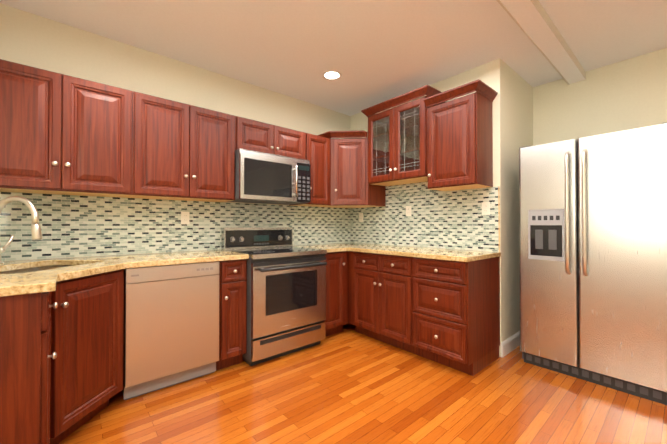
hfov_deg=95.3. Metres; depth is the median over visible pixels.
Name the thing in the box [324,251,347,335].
base cabinet
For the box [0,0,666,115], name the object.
ceiling
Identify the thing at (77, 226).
tile backsplash
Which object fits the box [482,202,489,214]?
electrical outlet
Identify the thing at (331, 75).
recessed light
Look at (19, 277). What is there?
countertop
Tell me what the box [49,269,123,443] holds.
base cabinet
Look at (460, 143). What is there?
upper cabinet
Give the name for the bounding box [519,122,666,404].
fridge
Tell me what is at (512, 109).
wall
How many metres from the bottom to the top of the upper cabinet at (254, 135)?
0.310 m
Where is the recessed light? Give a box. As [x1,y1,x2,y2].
[322,70,341,79]
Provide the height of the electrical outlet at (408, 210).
0.115 m
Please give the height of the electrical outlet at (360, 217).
0.115 m
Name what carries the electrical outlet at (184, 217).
attached to the tile backsplash at (77, 226)
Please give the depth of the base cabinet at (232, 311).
2.41 m
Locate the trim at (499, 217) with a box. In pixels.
[498,187,499,251]
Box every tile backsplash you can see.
[0,192,351,260]
[352,181,499,251]
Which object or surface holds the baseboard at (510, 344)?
attached to the wall at (512, 109)
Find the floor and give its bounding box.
[59,323,666,443]
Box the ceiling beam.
[497,0,585,84]
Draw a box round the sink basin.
[0,265,67,273]
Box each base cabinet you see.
[0,292,57,443]
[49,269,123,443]
[216,259,246,369]
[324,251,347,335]
[348,251,349,322]
[350,251,417,354]
[413,257,499,375]
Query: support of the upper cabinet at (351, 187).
attached to the wall at (33, 40)
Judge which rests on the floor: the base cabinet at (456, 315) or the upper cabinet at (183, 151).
the base cabinet at (456, 315)
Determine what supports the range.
on the floor
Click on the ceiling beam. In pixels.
(534, 22)
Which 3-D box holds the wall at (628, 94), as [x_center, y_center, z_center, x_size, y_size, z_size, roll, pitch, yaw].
[3.579,-0.141,1.641,0.120,2.620,4.310,0,-1,-41]
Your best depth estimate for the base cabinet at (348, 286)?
3.25 m
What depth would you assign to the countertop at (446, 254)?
2.83 m
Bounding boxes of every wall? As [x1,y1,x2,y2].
[0,3,349,260]
[350,63,485,250]
[486,58,532,356]
[533,48,666,145]
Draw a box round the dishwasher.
[122,261,218,399]
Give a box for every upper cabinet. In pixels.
[0,59,131,197]
[127,91,234,201]
[235,116,304,159]
[289,133,330,206]
[317,130,385,207]
[361,84,445,185]
[423,79,497,190]
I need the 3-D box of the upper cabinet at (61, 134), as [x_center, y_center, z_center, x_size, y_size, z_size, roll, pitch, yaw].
[-1.848,-0.580,2.072,0.768,0.762,0.359,0,-1,-41]
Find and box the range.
[221,227,326,365]
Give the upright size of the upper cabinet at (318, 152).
0.762 m
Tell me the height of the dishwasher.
0.872 m
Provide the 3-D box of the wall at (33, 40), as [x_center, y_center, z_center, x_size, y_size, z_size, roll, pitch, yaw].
[-1.149,-0.129,2.989,3.770,2.620,0.120,0,-1,-41]
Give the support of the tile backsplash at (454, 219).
attached to the wall at (358, 121)
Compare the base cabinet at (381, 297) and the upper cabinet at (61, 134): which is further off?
the base cabinet at (381, 297)
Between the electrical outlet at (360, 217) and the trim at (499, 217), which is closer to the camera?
the trim at (499, 217)
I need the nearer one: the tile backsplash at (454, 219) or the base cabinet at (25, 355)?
the base cabinet at (25, 355)
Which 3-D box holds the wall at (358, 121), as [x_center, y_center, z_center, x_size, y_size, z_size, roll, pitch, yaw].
[0.851,-0.125,3.462,0.120,2.620,1.770,0,-1,-41]
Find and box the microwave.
[227,149,310,204]
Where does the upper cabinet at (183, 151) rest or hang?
attached to the wall at (33, 40)
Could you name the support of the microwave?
attached to the upper cabinet at (254, 135)
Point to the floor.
(348, 384)
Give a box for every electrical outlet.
[181,211,188,223]
[359,213,362,221]
[406,206,410,215]
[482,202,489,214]
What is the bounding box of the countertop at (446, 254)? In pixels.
[294,243,500,261]
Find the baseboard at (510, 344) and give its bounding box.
[501,331,519,357]
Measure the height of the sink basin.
0.200 m
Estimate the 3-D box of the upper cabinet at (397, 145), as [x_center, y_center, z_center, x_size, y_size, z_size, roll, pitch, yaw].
[0.730,-0.842,3.226,0.376,0.830,0.844,0,-1,-41]

